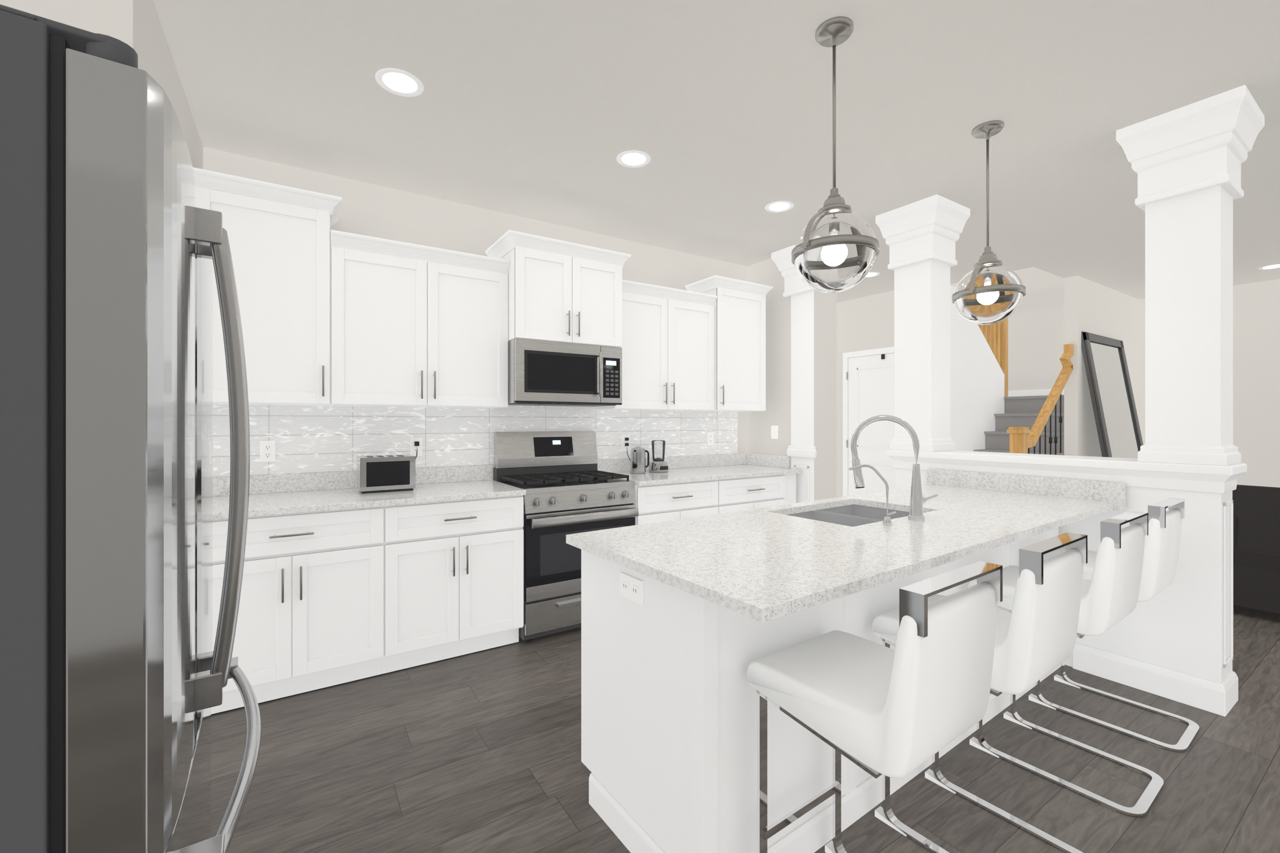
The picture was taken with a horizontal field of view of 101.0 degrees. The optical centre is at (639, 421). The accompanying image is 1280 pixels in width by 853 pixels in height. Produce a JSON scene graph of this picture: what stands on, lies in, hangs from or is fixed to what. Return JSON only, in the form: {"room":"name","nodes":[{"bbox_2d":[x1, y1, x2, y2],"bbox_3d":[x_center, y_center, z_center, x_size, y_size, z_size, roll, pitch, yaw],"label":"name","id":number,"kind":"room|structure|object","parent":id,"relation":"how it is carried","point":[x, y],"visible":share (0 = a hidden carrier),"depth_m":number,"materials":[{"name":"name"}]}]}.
{"room":"kitchen","nodes":[
{"label":"kitchen","id":0,"kind":"room"},
{"bbox_2d":[0,0,202,169],"bbox_3d":[-2.243,-0.060,1.930,0.840,2.740,1.400,0,0,-33],"label":"wall","id":1,"kind":"structure","parent":0,"point":[136,23],"depth_m":1.61,"materials":[{"name":"beige paint"}]},
{"bbox_2d":[202,146,747,477],"bbox_3d":[-1.026,-0.060,3.626,4.729,2.740,0.120,0,0,-33],"label":"wall","id":2,"kind":"structure","parent":0,"point":[367,209],"depth_m":3.40,"materials":[{"name":"grey paint"}]},
{"bbox_2d":[212,404,737,480],"bbox_3d":[-0.692,0.155,3.766,3.759,0.590,0.007,0,0,-33],"label":"tile backsplash","id":3,"kind":"structure","parent":2,"relation":"attached to","point":[308,439],"depth_m":3.36,"materials":[{"name":"white tile"}]},
{"bbox_2d":[259,440,275,462],"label":"outlet","id":4,"kind":"object","parent":3,"relation":"attached to","point":[267,451],"depth_m":2.88,"materials":[{"name":"white plastic"}]},
{"bbox_2d":[410,438,422,459],"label":"outlet","id":5,"kind":"object","parent":3,"relation":"attached to","point":[416,443],"depth_m":3.29,"materials":[{"name":"white plastic"}]},
{"bbox_2d":[622,434,630,460],"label":"outlet","id":6,"kind":"object","parent":3,"relation":"attached to","point":[625,438],"depth_m":4.12,"materials":[{"name":"white plastic"}]},
{"bbox_2d":[706,432,713,445],"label":"outlet","id":7,"kind":"object","parent":3,"relation":"attached to","point":[710,435],"depth_m":4.60,"materials":[{"name":"white plastic"}]},
{"bbox_2d":[192,167,772,411],"bbox_3d":[-0.544,-0.635,3.580,3.803,1.090,0.478,0,0,-33],"label":"upper cabinet","id":8,"kind":"object","parent":2,"relation":"attached to","point":[336,318],"visible":0.97,"depth_m":3.06,"materials":[{"name":"white wood"}]},
{"bbox_2d":[508,339,622,407],"bbox_3d":[-0.542,-0.308,3.568,0.755,0.394,0.484,0,0,-33],"label":"microwave","id":9,"kind":"object","parent":8,"relation":"attached to","point":[541,373],"visible":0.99,"depth_m":3.38,"materials":[{"name":"silver metal"}]},
{"bbox_2d":[152,0,1279,313],"bbox_3d":[2.848,-1.555,3.280,10.850,0.250,7.800,0,0,-33],"label":"ceiling","id":10,"kind":"structure","parent":0,"point":[527,109],"depth_m":2.40,"materials":[{"name":"grey paint"}]},
{"bbox_2d":[791,16,879,293],"bbox_3d":[0.709,-0.951,1.927,0.300,0.956,0.300,0,0,12],"label":"pendant light","id":11,"kind":"object","parent":10,"relation":"hanging from","point":[837,249],"visible":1,"depth_m":1.85,"materials":[{"name":"clear glass"}]},
{"bbox_2d":[951,120,1025,324],"bbox_3d":[1.692,-0.951,2.569,0.300,0.956,0.300,0,0,12],"label":"pendant light","id":12,"kind":"object","parent":10,"relation":"hanging from","point":[991,293],"visible":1,"depth_m":2.50,"materials":[{"name":"clear glass"}]},
{"bbox_2d":[211,606,1279,852],"bbox_3d":[2.848,1.340,3.280,10.850,0.060,7.800,0,0,-33],"label":"floor","id":13,"kind":"structure","parent":0,"point":[480,752],"depth_m":1.96,"materials":[{"name":"brown wood"}]},
{"bbox_2d":[0,4,261,852],"bbox_3d":[-1.145,0.432,0.771,0.960,1.756,0.906,0,0,-36],"label":"refrigerator","id":14,"kind":"object","parent":13,"relation":"on","point":[111,677],"visible":1,"depth_m":0.60,"materials":[{"name":"grey metal"}]},
{"bbox_2d":[211,474,795,715],"bbox_3d":[-0.467,0.866,3.526,3.873,0.888,0.654,0,0,-33],"label":"base cabinet","id":15,"kind":"object","parent":13,"relation":"on","point":[331,598],"visible":0.66,"depth_m":2.65,"materials":[{"name":"white wood"}]},
{"bbox_2d":[212,453,802,519],"bbox_3d":[-0.470,0.357,3.530,3.873,0.130,0.643,0,0,-33],"label":"countertop","id":16,"kind":"structure","parent":15,"relation":"on","point":[289,493],"depth_m":3.03,"materials":[{"name":"stone"}]},
{"bbox_2d":[357,454,415,493],"bbox_3d":[-1.438,0.293,3.006,0.292,0.196,0.182,0,0,-33],"label":"toaster","id":17,"kind":"object","parent":16,"relation":"on","point":[375,474],"visible":1,"depth_m":2.93,"materials":[{"name":"silver plastic"}]},
{"bbox_2d":[630,446,649,474],"bbox_3d":[-0.002,0.288,4.008,0.147,0.205,0.120,0,0,0],"label":"kettle","id":18,"kind":"object","parent":16,"relation":"on","point":[638,466],"visible":1,"depth_m":3.96,"materials":[{"name":"silver metal"}]},
{"bbox_2d":[648,440,668,472],"bbox_3d":[0.144,0.268,4.111,0.156,0.247,0.157,0,0,-33],"label":"blender","id":19,"kind":"object","parent":16,"relation":"on","point":[658,465],"visible":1,"depth_m":4.07,"materials":[{"name":"silver metal"}]},
{"bbox_2d":[493,431,638,642],"bbox_3d":[-0.491,0.690,3.489,0.758,1.240,0.669,0,0,-33],"label":"range","id":20,"kind":"object","parent":13,"relation":"on","point":[566,493],"visible":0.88,"depth_m":3.25,"materials":[{"name":"grey metal"}]},
{"bbox_2d":[565,415,1125,852],"bbox_3d":[1.082,0.641,2.278,2.649,1.339,0.977,0,0,-35],"label":"kitchen island","id":21,"kind":"object","parent":13,"relation":"on","point":[676,614],"visible":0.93,"depth_m":1.61,"materials":[{"name":"stone"}]},
{"bbox_2d":[746,561,1002,852],"bbox_3d":[0.587,0.826,1.316,0.380,0.969,0.528,0,0,-35],"label":"stool","id":22,"kind":"object","parent":13,"relation":"on","point":[887,711],"visible":1,"depth_m":1.19,"materials":[{"name":"white leather"}]},
{"bbox_2d":[871,532,1087,852],"bbox_3d":[1.072,0.826,1.651,0.380,0.969,0.528,0,0,-35],"label":"stool","id":23,"kind":"object","parent":13,"relation":"on","point":[1039,634],"visible":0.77,"depth_m":1.48,"materials":[{"name":"white leather"}]},
{"bbox_2d":[973,317,1073,455],"bbox_3d":[3.889,-0.478,6.087,2.743,3.577,1.983,0,0,-33],"label":"stairs","id":24,"kind":"structure","parent":13,"relation":"on","point":[1032,420],"depth_m":5.75,"materials":[{"name":"wood"}]},
{"bbox_2d":[967,511,1163,816],"bbox_3d":[1.630,0.826,2.041,0.380,0.969,0.528,0,0,-35],"label":"stool","id":25,"kind":"object","parent":13,"relation":"on","point":[1112,594],"visible":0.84,"depth_m":1.86,"materials":[{"name":"white leather"}]},
{"bbox_2d":[1081,331,1143,458],"bbox_3d":[4.913,0.208,5.379,1.100,2.200,0.376,0,0,-33],"label":"leaning mirror","id":26,"kind":"object","parent":13,"relation":"on","point":[1114,409],"visible":0.58,"depth_m":5.38,"materials":[{"name":"grey mirror"}]},
{"bbox_2d":[1028,497,1199,752],"bbox_3d":[2.123,0.826,2.385,0.380,0.969,0.528,0,0,-35],"label":"stool","id":27,"kind":"object","parent":13,"relation":"on","point":[1162,544],"visible":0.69,"depth_m":2.21,"materials":[{"name":"white leather"}]},
{"bbox_2d":[1232,484,1279,616],"bbox_3d":[4.944,0.871,3.074,0.999,0.879,2.270,0,0,-33],"label":"sofa","id":28,"kind":"object","parent":13,"relation":"on","point":[1256,509],"visible":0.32,"depth_m":3.51,"materials":[{"name":"black leather"}]},
{"bbox_2d":[747,258,837,500],"bbox_3d":[1.162,-0.060,4.865,0.291,2.740,1.305,0,0,-33],"label":"wall","id":29,"kind":"structure","parent":0,"point":[777,412],"depth_m":4.46,"materials":[{"name":"grey paint"}]},
{"bbox_2d":[771,425,778,439],"bbox_3d":[1.166,0.092,4.582,0.012,0.115,0.075,0,0,-33],"label":"switch plate","id":30,"kind":"object","parent":29,"relation":"attached to","point":[774,429],"visible":1,"depth_m":4.58,"materials":[{"name":"white plastic"}]},
{"bbox_2d":[771,244,816,503],"bbox_3d":[1.281,-0.060,4.314,0.110,2.740,0.456,0,0,-33],"label":"column","id":31,"kind":"structure","parent":0,"point":[802,451],"depth_m":4.32,"materials":[{"name":"white"}]},
{"bbox_2d":[837,290,894,497],"bbox_3d":[2.722,-0.060,5.925,0.120,2.740,1.228,0,0,-33],"label":"wall","id":32,"kind":"structure","parent":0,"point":[865,323],"depth_m":6.11,"materials":[{"name":"beige paint"}]},
{"bbox_2d":[950,285,1004,451],"bbox_3d":[3.677,-0.059,5.859,1.400,2.738,0.078,0,0,-33],"label":"wall","id":33,"kind":"structure","parent":0,"point":[977,379],"depth_m":5.79,"materials":[{"name":"white paint"}]},
{"bbox_2d":[950,266,1133,394],"bbox_3d":[4.061,-1.440,6.268,2.500,5.500,2.110,0,0,-33],"label":"wall","id":34,"kind":"structure","parent":0,"point":[1035,338],"depth_m":6.75,"materials":[{"name":"beige paint"}]},
{"bbox_2d":[886,450,1246,716],"bbox_3d":[2.277,0.752,3.067,0.306,1.115,1.615,0,0,-33],"label":"wall","id":35,"kind":"structure","parent":0,"point":[1176,645],"depth_m":2.49,"materials":[{"name":"white paint"}]},
{"bbox_2d":[875,194,970,452],"bbox_3d":[1.927,-0.618,3.606,0.422,1.625,0.422,0,0,-33],"label":"column","id":36,"kind":"structure","parent":35,"relation":"on","point":[921,236],"depth_m":3.51,"materials":[{"name":"white wood"}]},
{"bbox_2d":[1116,84,1264,465],"bbox_3d":[2.627,-0.618,2.529,0.422,1.625,0.422,0,0,-33],"label":"column","id":37,"kind":"structure","parent":35,"relation":"on","point":[1187,160],"depth_m":2.44,"materials":[{"name":"white"}]},
{"bbox_2d":[1063,275,1138,457],"bbox_3d":[5.028,-0.060,5.716,1.840,2.740,0.110,0,0,-33],"label":"wall","id":38,"kind":"structure","parent":0,"point":[1091,307],"depth_m":5.28,"materials":[{"name":"beige paint"}]},
{"bbox_2d":[1138,279,1279,487],"bbox_3d":[7.097,-0.060,4.329,0.120,2.740,4.690,0,0,-33],"label":"wall","id":39,"kind":"structure","parent":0,"point":[1256,305],"depth_m":5.42,"materials":[{"name":"beige paint"}]},
{"bbox_3d":[1.651,-0.060,6.032,1.800,2.740,0.120,0,0,-33],"label":"wall","id":40,"kind":"structure","parent":0,"visible":0},
{"bbox_2d":[842,346,895,496],"bbox_3d":[2.649,0.247,5.870,0.062,2.125,0.930,0,0,-33],"label":"door","id":41,"kind":"structure","parent":40,"relation":"attached to","point":[868,380],"depth_m":5.98,"materials":[{"name":"white wood"}]}
]}

